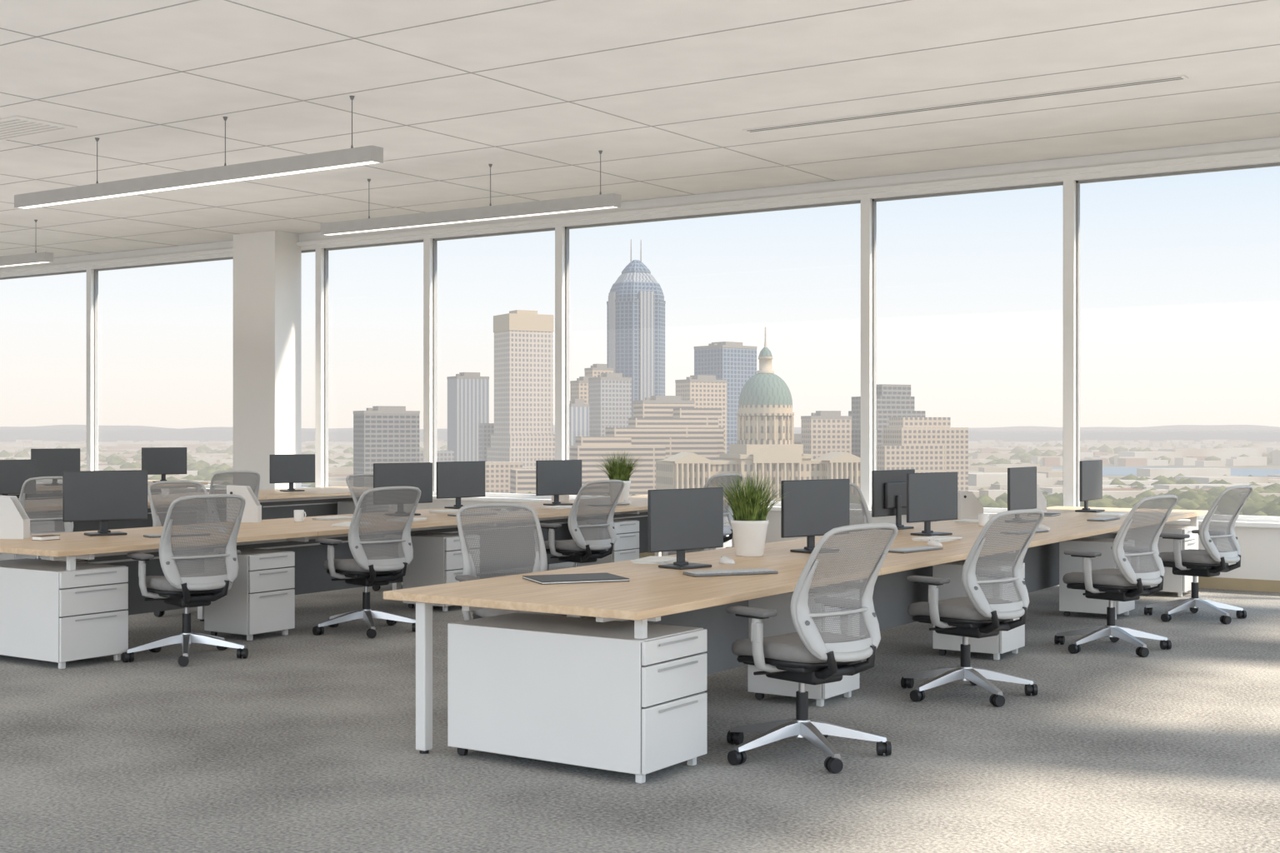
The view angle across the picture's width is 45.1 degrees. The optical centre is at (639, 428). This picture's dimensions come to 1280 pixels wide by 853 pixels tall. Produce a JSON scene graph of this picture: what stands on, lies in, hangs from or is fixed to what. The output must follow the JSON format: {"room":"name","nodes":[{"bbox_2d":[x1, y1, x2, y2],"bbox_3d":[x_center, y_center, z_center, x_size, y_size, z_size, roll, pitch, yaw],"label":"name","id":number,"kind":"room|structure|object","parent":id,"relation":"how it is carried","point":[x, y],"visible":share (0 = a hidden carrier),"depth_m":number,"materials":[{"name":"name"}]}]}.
{"room":"open-plan office","nodes":[
{"label":"open-plan office","id":0,"kind":"room"},
{"bbox_2d":[233,230,301,489],"bbox_3d":[-5.218,-0.590,21.557,0.860,4.240,0.500,0,0,34],"label":"structural column","id":1,"kind":"structure","parent":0,"point":[267,265],"depth_m":21.33,"materials":[{"name":"paint"}]},
{"bbox_2d":[0,556,1279,852],"bbox_3d":[-7.181,1.590,11.749,29.000,0.120,19.550,0,0,34],"label":"floor","id":2,"kind":"structure","parent":0,"point":[305,742],"depth_m":7.17,"materials":[{"name":"grey carpet"}]},
{"bbox_2d":[0,520,54,560],"bbox_3d":[-6.091,1.220,15.164,0.496,0.620,0.440,0,0,34],"label":"drawer pedestal","id":3,"kind":"object","parent":2,"relation":"on","point":[2,557],"visible":0.02,"depth_m":14.97,"materials":[{"name":"white laminate"}]},
{"bbox_2d":[18,476,73,559],"bbox_3d":[-5.728,0.989,14.636,0.770,1.082,0.828,0,0,-40],"label":"office chair","id":4,"kind":"object","parent":2,"relation":"on","point":[33,513],"visible":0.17,"depth_m":14.41,"materials":[{"name":"fabric"}]},
{"bbox_2d":[0,558,128,669],"bbox_3d":[-3.970,1.220,10.257,1.116,0.620,0.520,0,0,34],"label":"storage cabinet","id":5,"kind":"object","parent":2,"relation":"on","point":[49,612],"visible":0.94,"depth_m":9.94,"materials":[{"name":"metal"}]},
{"bbox_2d":[0,480,208,499],"bbox_3d":[-8.730,1.150,19.641,1.450,0.760,6.950,0,0,34],"label":"desk","id":6,"kind":"object","parent":2,"relation":"on","point":[149,482],"visible":0.08,"depth_m":20.60,"materials":[{"name":"brown wood"}]},
{"bbox_2d":[30,448,79,485],"bbox_3d":[-7.882,0.522,20.793,0.638,0.495,0.209,0,0,-34],"label":"computer monitor","id":7,"kind":"object","parent":6,"relation":"on","point":[49,462],"visible":0.69,"depth_m":20.77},
{"bbox_2d":[141,447,186,482],"bbox_3d":[-6.785,0.522,21.985,0.638,0.495,0.209,0,0,-32],"label":"computer monitor","id":8,"kind":"object","parent":6,"relation":"on","point":[162,462],"visible":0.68,"depth_m":21.96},
{"bbox_2d":[147,480,213,616],"bbox_3d":[-3.733,0.989,12.861,0.770,1.082,0.828,0,0,-36],"label":"office chair","id":9,"kind":"object","parent":2,"relation":"on","point":[152,487],"visible":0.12,"depth_m":13.07,"materials":[{"name":"fabric"}]},
{"bbox_2d":[121,494,248,666],"bbox_3d":[-3.027,0.978,10.256,0.785,1.104,0.845,0,0,-39],"label":"office chair","id":10,"kind":"object","parent":2,"relation":"on","point":[199,589],"visible":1,"depth_m":10.06,"materials":[{"name":"metal"}]},
{"bbox_2d":[25,486,373,532],"bbox_3d":[-5.545,1.150,16.760,1.450,0.760,7.700,0,0,34],"label":"desk","id":11,"kind":"object","parent":2,"relation":"on","point":[315,502],"visible":0.2,"depth_m":18.36,"materials":[{"name":"brown wood"}]},
{"bbox_2d":[0,460,35,495],"bbox_3d":[-6.419,0.545,15.604,0.580,0.450,0.190,0,0,-36],"label":"computer monitor","id":12,"kind":"object","parent":11,"relation":"on","point":[13,473],"visible":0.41,"depth_m":15.64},
{"bbox_2d":[269,454,314,491],"bbox_3d":[-4.251,0.545,18.846,0.580,0.450,0.190,0,0,-34],"label":"computer monitor","id":13,"kind":"object","parent":11,"relation":"on","point":[291,469],"visible":1,"depth_m":18.82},
{"bbox_2d":[195,470,263,524],"bbox_3d":[-4.411,0.989,16.523,0.770,1.082,0.828,0,0,-26],"label":"office chair","id":14,"kind":"object","parent":2,"relation":"on","point":[231,480],"visible":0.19,"depth_m":16.22,"materials":[{"name":"fabric"}]},
{"bbox_2d":[204,548,294,640],"bbox_3d":[-2.868,1.220,11.349,0.496,0.620,0.440,0,0,34],"label":"drawer pedestal","id":15,"kind":"object","parent":2,"relation":"on","point":[261,599],"visible":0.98,"depth_m":11.18,"materials":[{"name":"metal"}]},
{"bbox_2d":[337,500,387,514],"bbox_3d":[-3.423,1.220,19.154,0.496,0.620,0.440,0,0,34],"label":"drawer pedestal","id":16,"kind":"object","parent":2,"relation":"on","point":[348,507],"visible":0.02,"depth_m":19.03,"materials":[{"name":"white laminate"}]},
{"bbox_2d":[312,486,421,638],"bbox_3d":[-2.065,0.978,11.586,0.785,1.104,0.845,0,0,-41],"label":"office chair","id":17,"kind":"object","parent":2,"relation":"on","point":[378,570],"visible":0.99,"depth_m":11.39,"materials":[{"name":"fabric"}]},
{"bbox_2d":[345,474,388,591],"bbox_3d":[-2.403,0.989,14.858,0.828,1.082,0.770,0,0,39],"label":"office chair","id":18,"kind":"object","parent":2,"relation":"on","point":[367,485],"visible":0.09,"depth_m":14.97,"materials":[{"name":"fabric"}]},
{"bbox_2d":[0,495,736,621],"bbox_3d":[-1.763,1.150,13.780,1.450,0.760,8.950,0,0,34],"label":"desk","id":19,"kind":"object","parent":2,"relation":"on","point":[282,534],"visible":0.31,"depth_m":12.20,"materials":[{"name":"brown wood"}]},
{"bbox_2d":[0,495,29,539],"bbox_3d":[-4.409,0.620,10.766,0.260,0.300,0.103,0,0,4],"label":"magazine file","id":20,"kind":"object","parent":19,"relation":"on","point":[14,522],"visible":1,"depth_m":10.72,"materials":[{"name":"white plastic"}]},
{"bbox_2d":[31,535,59,540],"bbox_3d":[-4.090,0.754,10.614,0.100,0.032,0.160,0,0,29],"label":"notebook","id":21,"kind":"object","parent":19,"relation":"on","point":[44,537],"visible":1,"depth_m":10.57,"materials":[{"name":"white paper"}]},
{"bbox_2d":[62,470,147,536],"bbox_3d":[-3.857,0.538,11.124,0.597,0.464,0.196,0,0,-34],"label":"computer monitor","id":22,"kind":"object","parent":19,"relation":"on","point":[103,497],"visible":1,"depth_m":11.10,"materials":[{"name":"plastic"}]},
{"bbox_2d":[226,485,261,522],"bbox_3d":[-3.244,0.620,12.633,0.260,0.300,0.103,0,0,4],"label":"magazine file","id":23,"kind":"object","parent":19,"relation":"on","point":[252,509],"visible":0.68,"depth_m":12.58,"materials":[{"name":"white plastic"}]},
{"bbox_2d":[294,510,306,521],"bbox_3d":[-2.797,0.723,12.700,0.114,0.095,0.082,0,0,24],"label":"coffee mug","id":24,"kind":"object","parent":19,"relation":"on","point":[298,514],"visible":1,"depth_m":12.67,"materials":[{"name":"white ceramic"}]},
{"bbox_2d":[311,515,352,520],"bbox_3d":[-2.591,0.761,13.035,0.247,0.018,0.319,0,0,34],"label":"paper stack","id":25,"kind":"object","parent":19,"relation":"on","point":[334,517],"visible":0.83,"depth_m":12.95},
{"bbox_2d":[373,462,432,516],"bbox_3d":[-2.096,0.538,13.615,0.598,0.464,0.196,0,0,-40],"label":"computer monitor","id":26,"kind":"object","parent":19,"relation":"on","point":[419,475],"visible":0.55,"depth_m":13.61,"materials":[{"name":"plastic"}]},
{"bbox_2d":[436,460,484,509],"bbox_3d":[-1.728,0.545,14.848,0.580,0.450,0.190,0,0,-44],"label":"computer monitor","id":27,"kind":"object","parent":19,"relation":"on","point":[457,480],"visible":0.92,"depth_m":14.82,"materials":[{"name":"plastic"}]},
{"bbox_2d":[535,460,581,505],"bbox_3d":[-0.815,0.545,15.440,0.580,0.450,0.190,0,0,-42],"label":"computer monitor","id":28,"kind":"object","parent":19,"relation":"on","point":[553,477],"visible":0.95,"depth_m":15.41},
{"bbox_2d":[592,450,645,503],"bbox_3d":[-0.219,0.496,15.957,0.594,0.549,0.611,0,0,-36],"label":"potted grass plant","id":29,"kind":"object","parent":19,"relation":"on","point":[622,472],"visible":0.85,"depth_m":15.88,"materials":[{"name":"plant"}]},
{"bbox_2d":[403,532,479,611],"bbox_3d":[-1.684,1.220,13.119,0.496,0.620,0.440,0,0,34],"label":"drawer pedestal","id":30,"kind":"object","parent":2,"relation":"on","point":[437,557],"visible":0.49,"depth_m":12.92,"materials":[{"name":"metal"}]},
{"bbox_2d":[455,503,567,620],"bbox_3d":[-0.698,0.989,8.848,0.770,1.082,0.828,0,0,-24],"label":"office chair","id":31,"kind":"object","parent":2,"relation":"on","point":[469,572],"visible":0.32,"depth_m":9.08,"materials":[{"name":"fabric"}]},
{"bbox_2d":[447,612,706,784],"bbox_3d":[-0.290,1.220,7.099,1.116,0.620,0.520,0,0,34],"label":"storage cabinet","id":32,"kind":"object","parent":2,"relation":"on","point":[587,692],"visible":1,"depth_m":6.86,"materials":[{"name":"metal"}]},
{"bbox_2d":[540,480,624,567],"bbox_3d":[-0.567,0.989,13.664,0.770,1.082,0.828,0,0,-44],"label":"office chair","id":33,"kind":"object","parent":2,"relation":"on","point":[583,548],"visible":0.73,"depth_m":13.46,"materials":[{"name":"fabric"}]},
{"bbox_2d":[574,519,639,567],"bbox_3d":[-0.322,1.220,15.156,0.496,0.620,0.440,0,0,34],"label":"drawer pedestal","id":34,"kind":"object","parent":2,"relation":"on","point":[626,546],"visible":0.44,"depth_m":15.01,"materials":[{"name":"metal"}]},
{"bbox_2d":[661,546,734,556],"bbox_3d":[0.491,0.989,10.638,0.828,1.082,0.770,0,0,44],"label":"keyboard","id":35,"kind":"object","parent":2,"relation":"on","point":[674,552],"visible":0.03,"depth_m":10.79,"materials":[{"name":"plastic"}]},
{"bbox_2d":[703,473,743,543],"bbox_3d":[0.598,0.989,15.459,0.770,1.082,0.828,0,0,-44],"label":"office chair","id":36,"kind":"object","parent":2,"relation":"on","point":[727,530],"visible":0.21,"depth_m":15.28,"materials":[{"name":"fabric"}]},
{"bbox_2d":[383,506,1208,754],"bbox_3d":[2.052,1.150,10.850,1.450,0.760,9.580,0,0,34],"label":"desk","id":37,"kind":"object","parent":2,"relation":"on","point":[653,594],"visible":0.38,"depth_m":8.30,"materials":[{"name":"brown wood"}]},
{"bbox_2d":[522,572,629,584],"bbox_3d":[-0.328,0.762,7.822,0.460,0.016,0.340,0,0,-21],"label":"notebook","id":38,"kind":"object","parent":37,"relation":"on","point":[582,577],"visible":1,"depth_m":7.74,"materials":[{"name":"paper"}]},
{"bbox_2d":[630,555,687,564],"bbox_3d":[0.111,0.761,8.889,0.236,0.018,0.316,0,0,24],"label":"paper stack","id":39,"kind":"object","parent":37,"relation":"on","point":[648,560],"visible":0.9,"depth_m":8.79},
{"bbox_2d":[647,487,723,569],"bbox_3d":[0.249,0.552,8.521,0.563,0.436,0.184,0,0,-42],"label":"computer monitor","id":40,"kind":"object","parent":37,"relation":"on","point":[679,520],"visible":1,"depth_m":8.49,"materials":[{"name":"plastic"}]},
{"bbox_2d":[682,568,778,577],"bbox_3d":[0.477,0.761,8.126,0.484,0.016,0.165,0,0,-22],"label":"keyboard","id":41,"kind":"object","parent":37,"relation":"on","point":[761,571],"visible":1,"depth_m":8.07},
{"bbox_2d":[712,469,794,556],"bbox_3d":[0.655,0.508,9.304,0.568,0.525,0.584,0,0,34],"label":"potted grass plant","id":42,"kind":"object","parent":37,"relation":"on","point":[749,524],"visible":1,"depth_m":9.22,"materials":[{"name":"plant"}]},
{"bbox_2d":[780,479,849,554],"bbox_3d":[1.089,0.545,9.597,0.580,0.450,0.190,0,0,-38],"label":"computer monitor","id":43,"kind":"object","parent":37,"relation":"on","point":[815,507],"visible":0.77,"depth_m":9.56,"materials":[{"name":"plastic"}]},
{"bbox_2d":[871,469,914,529],"bbox_3d":[1.951,0.545,11.806,0.190,0.450,0.580,0,0,42],"label":"computer monitor","id":44,"kind":"object","parent":37,"relation":"on","point":[888,487],"visible":0.73,"depth_m":11.73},
{"bbox_2d":[888,545,943,553],"bbox_3d":[1.719,0.761,9.677,0.150,0.015,0.440,0,0,44],"label":"keyboard","id":45,"kind":"object","parent":37,"relation":"on","point":[923,548],"visible":0.97,"depth_m":9.62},
{"bbox_2d":[906,471,957,536],"bbox_3d":[2.100,0.545,11.110,0.580,0.450,0.190,0,0,-42],"label":"computer monitor","id":46,"kind":"object","parent":37,"relation":"on","point":[931,497],"visible":1,"depth_m":11.08,"materials":[{"name":"plastic"}]},
{"bbox_2d":[910,535,961,542],"bbox_3d":[2.041,0.761,10.604,0.240,0.018,0.317,0,0,44],"label":"paper stack","id":47,"kind":"object","parent":37,"relation":"on","point":[939,538],"visible":1,"depth_m":10.55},
{"bbox_2d":[957,490,983,519],"bbox_3d":[2.794,0.650,13.047,0.200,0.240,0.103,0,0,-6],"label":"magazine file","id":48,"kind":"object","parent":37,"relation":"on","point":[968,507],"visible":0.81,"depth_m":13.00,"materials":[{"name":"plastic"}]},
{"bbox_2d":[978,513,991,526],"bbox_3d":[2.720,0.723,12.136,0.114,0.095,0.082,0,0,34],"label":"coffee mug","id":49,"kind":"object","parent":37,"relation":"on","point":[983,518],"visible":0.76,"depth_m":12.11,"materials":[{"name":"white ceramic"}]},
{"bbox_2d":[1004,466,1037,523],"bbox_3d":[3.127,0.545,12.646,0.190,0.450,0.580,0,0,36],"label":"computer monitor","id":50,"kind":"object","parent":37,"relation":"on","point":[1022,482],"visible":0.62,"depth_m":12.60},
{"bbox_2d":[1035,485,1046,512],"bbox_3d":[3.611,0.640,14.125,0.200,0.260,0.103,0,0,-16],"label":"magazine file","id":51,"kind":"object","parent":37,"relation":"on","point":[1041,500],"visible":0.23,"depth_m":14.09,"materials":[{"name":"plastic"}]},
{"bbox_2d":[1075,460,1104,512],"bbox_3d":[4.157,0.534,14.242,0.200,0.472,0.609,0,0,34],"label":"computer monitor","id":52,"kind":"object","parent":37,"relation":"on","point":[1090,472],"visible":1,"depth_m":14.18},
{"bbox_2d":[1094,512,1127,516],"bbox_3d":[4.148,0.761,13.585,0.242,0.018,0.322,0,0,26],"label":"paper stack","id":53,"kind":"object","parent":37,"relation":"on","point":[1102,514],"visible":1,"depth_m":13.48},
{"bbox_2d":[747,586,859,706],"bbox_3d":[0.934,1.220,8.723,0.496,0.620,0.440,0,0,34],"label":"drawer pedestal","id":54,"kind":"object","parent":2,"relation":"on","point":[781,624],"visible":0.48,"depth_m":8.57,"materials":[{"name":"metal"}]},
{"bbox_2d":[725,523,898,773],"bbox_3d":[0.752,0.978,7.200,0.785,1.104,0.845,0,0,-41],"label":"office chair","id":55,"kind":"object","parent":2,"relation":"on","point":[811,656],"visible":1,"depth_m":7.01,"materials":[{"name":"metal"}]},
{"bbox_2d":[818,482,872,536],"bbox_3d":[1.802,0.989,12.589,0.770,1.082,0.828,0,0,-28],"label":"office chair","id":56,"kind":"object","parent":2,"relation":"on","point":[854,489],"visible":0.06,"depth_m":12.89,"materials":[{"name":"fabric"}]},
{"bbox_2d":[900,509,1044,706],"bbox_3d":[1.858,0.989,8.818,0.770,1.082,0.828,0,0,-41],"label":"office chair","id":57,"kind":"object","parent":2,"relation":"on","point":[974,616],"visible":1,"depth_m":8.63,"materials":[{"name":"metal"}]},
{"bbox_2d":[932,560,1024,660],"bbox_3d":[2.298,1.220,10.421,0.496,0.620,0.440,0,0,34],"label":"drawer pedestal","id":58,"kind":"object","parent":2,"relation":"on","point":[1012,640],"visible":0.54,"depth_m":10.29,"materials":[{"name":"metal"}]},
{"bbox_2d":[1059,537,1134,619],"bbox_3d":[3.732,1.220,12.566,0.496,0.620,0.440,0,0,34],"label":"drawer pedestal","id":59,"kind":"object","parent":2,"relation":"on","point":[1070,600],"visible":0.42,"depth_m":12.43,"materials":[{"name":"metal"}]},
{"bbox_2d":[1054,495,1177,657],"bbox_3d":[3.253,0.989,10.652,0.770,1.082,0.828,0,0,-41],"label":"office chair","id":60,"kind":"object","parent":2,"relation":"on","point":[1127,582],"visible":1,"depth_m":10.47,"materials":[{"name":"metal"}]},
{"bbox_2d":[1130,525,1197,597],"bbox_3d":[4.844,1.220,14.228,0.496,0.620,0.440,0,0,34],"label":"drawer pedestal","id":61,"kind":"object","parent":2,"relation":"on","point":[1179,584],"visible":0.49,"depth_m":14.00,"materials":[{"name":"metal"}]},
{"bbox_2d":[1144,485,1253,624],"bbox_3d":[4.454,0.989,12.376,0.770,1.082,0.828,0,0,-43],"label":"office chair","id":62,"kind":"object","parent":2,"relation":"on","point":[1210,562],"visible":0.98,"depth_m":12.19,"materials":[{"name":"fabric"}]},
{"bbox_2d":[0,0,1279,258],"bbox_3d":[-7.098,-2.785,11.693,29.200,0.150,19.550,0,0,34],"label":"ceiling","id":63,"kind":"structure","parent":0,"point":[201,33],"depth_m":12.43,"materials":[{"name":"tile"}]},
{"bbox_2d":[0,220,53,267],"bbox_3d":[-9.540,-2.428,21.175,4.600,0.565,0.130,0,0,34],"label":"linear pendant light","id":64,"kind":"object","parent":63,"relation":"hanging from","point":[37,257],"visible":1,"depth_m":20.07,"materials":[{"name":"white"}]},
{"bbox_2d":[0,115,76,140],"bbox_3d":[-5.722,-2.712,13.931,1.200,0.035,0.600,0,0,34],"label":"ceiling vent","id":65,"kind":"object","parent":63,"relation":"in","point":[14,127],"visible":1,"depth_m":13.81,"materials":[{"name":"metal"}]},
{"bbox_2d":[14,95,383,209],"bbox_3d":[-4.083,-2.428,13.737,4.740,0.565,0.130,0,0,34],"label":"linear pendant light","id":66,"kind":"object","parent":63,"relation":"hanging from","point":[352,157],"visible":1,"depth_m":13.47,"materials":[{"name":"white"}]},
{"bbox_2d":[320,150,620,235],"bbox_3d":[-1.863,-2.428,16.042,3.950,0.565,0.130,0,0,34],"label":"linear pendant light","id":67,"kind":"object","parent":63,"relation":"hanging from","point":[601,202],"visible":1,"depth_m":15.86,"materials":[{"name":"white"}]},
{"bbox_2d":[0,0,1279,253],"bbox_3d":[-7.278,-2.708,11.603,29.000,0.004,19.200,0,0,34],"label":"grid","id":68,"kind":"object","parent":63,"relation":"attached to","point":[35,37],"visible":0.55,"depth_m":12.93,"materials":[{"name":"metal"}]},
{"bbox_2d":[742,75,1188,132],"bbox_3d":[2.583,-2.714,12.949,3.900,0.032,0.120,0,0,34],"label":"ceiling vent","id":69,"kind":"object","parent":63,"relation":"in","point":[1179,77],"visible":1,"depth_m":12.79,"materials":[{"name":"metal"}]},
{"bbox_2d":[160,490,1279,580],"bbox_3d":[-1.831,1.230,19.750,29.000,0.600,0.300,0,0,34],"label":"wall","id":70,"kind":"structure","parent":0,"point":[1260,547],"depth_m":14.54,"materials":[{"name":"paint"}]},
{"bbox_2d":[0,269,94,483],"bbox_3d":[-10.215,-0.805,25.283,4.000,3.370,0.140,0,0,34],"label":"window","id":71,"kind":"structure","parent":70,"relation":"in","point":[90,272],"depth_m":24.14,"materials":[{"name":"metal"}]},
{"bbox_2d":[94,256,233,488],"bbox_3d":[-6.765,-0.805,22.977,4.300,3.370,0.140,0,0,34],"label":"window","id":72,"kind":"structure","parent":70,"relation":"in","point":[96,271],"depth_m":24.16,"materials":[{"name":"metal"}]},
{"bbox_2d":[301,248,324,488],"bbox_3d":[-4.674,-0.805,21.579,0.730,3.370,0.140,0,0,34],"label":"window","id":73,"kind":"structure","parent":70,"relation":"in","point":[319,252],"depth_m":21.35,"materials":[{"name":"metal"}]},
{"bbox_2d":[324,238,432,487],"bbox_3d":[-3.544,-0.805,20.823,1.990,3.370,0.140,0,0,34],"label":"window","id":74,"kind":"structure","parent":70,"relation":"in","point":[427,242],"depth_m":20.26,"materials":[{"name":"metal"}]},
{"bbox_2d":[432,226,564,499],"bbox_3d":[-1.819,-0.805,19.669,2.160,3.370,0.140,0,0,34],"label":"window","id":75,"kind":"structure","parent":70,"relation":"in","point":[559,231],"depth_m":19.06,"materials":[{"name":"metal"}]},
{"bbox_2d":[0,136,1279,513],"bbox_3d":[-1.851,-0.915,19.721,29.000,3.590,0.370,0,0,34],"label":"window","id":76,"kind":"structure","parent":70,"relation":"in","point":[1069,187],"depth_m":16.62,"materials":[{"name":"metal"}]},
{"bbox_2d":[565,198,872,509],"bbox_3d":[0.804,-0.805,17.916,4.150,3.370,0.140,0,0,34],"label":"window","id":77,"kind":"structure","parent":70,"relation":"in","point":[866,204],"depth_m":16.75,"materials":[{"name":"metal"}]},
{"bbox_2d":[173,487,1279,528],"bbox_3d":[-1.887,0.902,19.667,29.000,0.045,0.360,0,0,34],"label":"window sill","id":78,"kind":"structure","parent":70,"relation":"on","point":[1182,522],"depth_m":17.18,"materials":[{"name":"metal"}]},
{"bbox_2d":[639,551,1279,592],"bbox_3d":[-1.919,1.475,19.619,29.000,0.110,0.015,0,0,34],"label":"baseboard","id":79,"kind":"structure","parent":70,"relation":"attached to","point":[1254,585],"depth_m":14.56,"materials":[{"name":"plastic"}]},
{"bbox_2d":[1075,162,1279,522],"bbox_3d":[6.107,-0.805,14.370,4.130,3.370,0.140,0,0,34],"label":"window","id":80,"kind":"structure","parent":70,"relation":"in","point":[1244,518],"depth_m":15.50,"materials":[{"name":"metal"}]},
{"label":"outside","id":81,"kind":"structure","parent":0,"visible":0},
{"bbox_2d":[1051,467,1279,476],"bbox_3d":[820.904,61.130,2121.779,618.693,0.001,474.504,0,0,34],"label":"river","id":82,"kind":"structure","parent":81,"point":[1106,471],"depth_m":2154.37,"materials":[{"name":"liquid"}]},
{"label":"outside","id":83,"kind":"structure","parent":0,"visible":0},
{"bbox_2d":[0,441,1279,479],"bbox_3d":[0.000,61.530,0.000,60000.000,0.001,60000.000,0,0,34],"label":"ground","id":84,"kind":"structure","parent":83,"point":[1270,466],"depth_m":2501.55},
{"bbox_2d":[353,405,419,487],"bbox_3d":[-213.000,21.530,1295.000,48.565,80.000,29.139,0,0,-28],"label":"office building","id":85,"kind":"structure","parent":84,"relation":"on","point":[382,434],"depth_m":1282.98,"materials":[{"name":"grey concrete"}]},
{"bbox_2d":[419,450,454,462],"bbox_3d":[-180.000,40.530,1330.000,34.555,42.000,20.733,0,0,-24],"label":"office tower","id":86,"kind":"structure","parent":84,"relation":"on","point":[442,456],"depth_m":1323.71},
{"bbox_2d":[446,372,489,461],"bbox_3d":[-165.000,4.030,1480.000,32.904,115.000,26.323,0,0,-28],"label":"office tower","id":87,"kind":"structure","parent":84,"relation":"on","point":[467,392],"depth_m":1468.08,"materials":[{"name":"concrete"}]},
{"bbox_2d":[478,423,494,461],"bbox_3d":[-138.000,28.530,1420.000,18.360,66.000,12.852,0,0,-24],"label":"office tower","id":88,"kind":"structure","parent":84,"relation":"on","point":[485,430],"depth_m":1412.52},
{"bbox_2d":[485,461,522,493],"bbox_3d":[-120.000,44.530,1250.000,43.672,34.000,26.203,0,0,-20],"label":"office tower","id":89,"kind":"structure","parent":84,"relation":"on","point":[497,473],"depth_m":1238.66,"materials":[{"name":"concrete"}]},
{"bbox_2d":[487,310,554,469],"bbox_3d":[-99.591,-21.970,1385.346,60.000,167.000,52.000,0,0,-28],"label":"office tower","id":90,"kind":"structure","parent":84,"relation":"on","point":[522,338],"depth_m":1370.40,"materials":[{"name":"concrete"}]},
{"bbox_2d":[510,469,587,495],"bbox_3d":[-70.000,46.530,1180.000,54.983,30.000,27.491,0,0,-14],"label":"office tower","id":91,"kind":"structure","parent":84,"relation":"on","point":[522,481],"depth_m":1162.76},
{"bbox_2d":[569,399,589,445],"bbox_3d":[-53.000,18.530,1295.000,16.853,86.000,13.483,0,0,-28],"label":"office tower","id":92,"kind":"structure","parent":84,"relation":"on","point":[578,411],"depth_m":1288.63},
{"bbox_2d":[570,376,594,404],"bbox_3d":[-52.000,6.030,1480.000,24.076,111.000,19.261,0,0,-28],"label":"office tower","id":93,"kind":"structure","parent":84,"relation":"on","point":[578,388],"depth_m":1469.87,"materials":[{"name":"concrete"}]},
{"bbox_2d":[584,364,613,377],"bbox_3d":[-40.000,-0.470,1500.000,22.471,124.000,17.977,0,0,-28],"label":"office tower","id":94,"kind":"structure","parent":84,"relation":"on","point":[595,370],"depth_m":1493.38,"materials":[{"name":"stone"}]},
{"bbox_2d":[588,373,631,436],"bbox_3d":[-27.000,6.030,1387.000,31.299,111.000,25.039,0,0,-28],"label":"office tower","id":95,"kind":"structure","parent":84,"relation":"on","point":[609,394],"depth_m":1376.77,"materials":[{"name":"concrete"}]},
{"bbox_2d":[569,436,665,496],"bbox_3d":[-18.000,34.030,1200.000,70.000,55.000,30.000,0,0,-16],"label":"office tower","id":96,"kind":"structure","parent":84,"relation":"on","point":[586,449],"depth_m":1188.59,"materials":[{"name":"concrete"}]},
{"bbox_2d":[606,239,665,418],"bbox_3d":[-4.000,-65.470,1572.000,54.800,254.000,54.800,0,0,-24],"label":"skyscraper","id":97,"kind":"structure","parent":84,"relation":"on","point":[636,303],"depth_m":1548.33,"materials":[{"name":"blue glass"}]},
{"bbox_2d":[0,442,1279,516],"bbox_3d":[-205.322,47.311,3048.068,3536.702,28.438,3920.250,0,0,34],"label":"canopy","id":98,"kind":"object","parent":84,"relation":"on","point":[1256,504],"visible":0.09,"depth_m":1355.26,"materials":[{"name":"green plant"}]},
{"bbox_2d":[0,425,1279,441],"bbox_3d":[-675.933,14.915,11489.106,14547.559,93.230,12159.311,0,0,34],"label":"hills","id":99,"kind":"structure","parent":84,"relation":"on","point":[56,432],"depth_m":7000.38,"materials":[{"name":"grey"}]},
{"bbox_2d":[0,440,1279,500],"bbox_3d":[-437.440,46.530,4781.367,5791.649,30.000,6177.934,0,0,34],"label":"landscape","id":100,"kind":"structure","parent":84,"relation":"on","point":[1049,480],"depth_m":2539.09,"materials":[{"name":"brick"}]},
{"bbox_2d":[632,395,694,418],"bbox_3d":[20.000,17.030,1310.000,46.213,89.000,27.728,0,0,-18],"label":"office tower","id":101,"kind":"structure","parent":84,"relation":"on","point":[654,407],"depth_m":1296.84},
{"bbox_2d":[605,408,724,459],"bbox_3d":[14.175,22.530,1264.425,110.000,78.000,42.000,0,0,-14],"label":"office tower","id":102,"kind":"structure","parent":84,"relation":"on","point":[697,431],"depth_m":1254.79,"materials":[{"name":"concrete"}]},
{"bbox_2d":[675,375,727,453],"bbox_3d":[55.000,7.030,1387.000,38.347,109.000,26.843,0,0,-28],"label":"office tower","id":103,"kind":"structure","parent":84,"relation":"on","point":[707,392],"depth_m":1377.78,"materials":[{"name":"concrete"}]},
{"bbox_2d":[694,341,756,453],"bbox_3d":[82.000,-10.470,1480.000,45.071,144.000,40.564,0,0,-40],"label":"office tower","id":104,"kind":"structure","parent":84,"relation":"on","point":[732,362],"depth_m":1461.64,"materials":[{"name":"blue glass"}]},
{"bbox_2d":[655,326,860,501],"bbox_3d":[86.027,-5.970,1109.275,144.000,135.000,53.000,0,0,-14],"label":"building","id":105,"kind":"structure","parent":84,"relation":"on","point":[765,438],"depth_m":1093.65,"materials":[{"name":"stone"}]},
{"bbox_2d":[800,410,851,459],"bbox_3d":[145.000,24.030,1200.000,34.066,75.000,20.439,0,0,-16],"label":"office tower","id":106,"kind":"structure","parent":84,"relation":"on","point":[822,432],"depth_m":1190.92,"materials":[{"name":"concrete"}]},
{"bbox_2d":[848,384,924,457],"bbox_3d":[205.408,12.530,1292.351,62.000,98.000,46.000,0,0,-28],"label":"office tower","id":107,"kind":"structure","parent":84,"relation":"on","point":[892,401],"depth_m":1282.04,"materials":[{"name":"grey concrete"}]},
{"bbox_2d":[876,417,968,491],"bbox_3d":[214.656,26.530,1194.773,73.000,70.000,40.000,0,0,-16],"label":"office building","id":108,"kind":"structure","parent":84,"relation":"on","point":[924,445],"depth_m":1182.80,"materials":[{"name":"concrete"}]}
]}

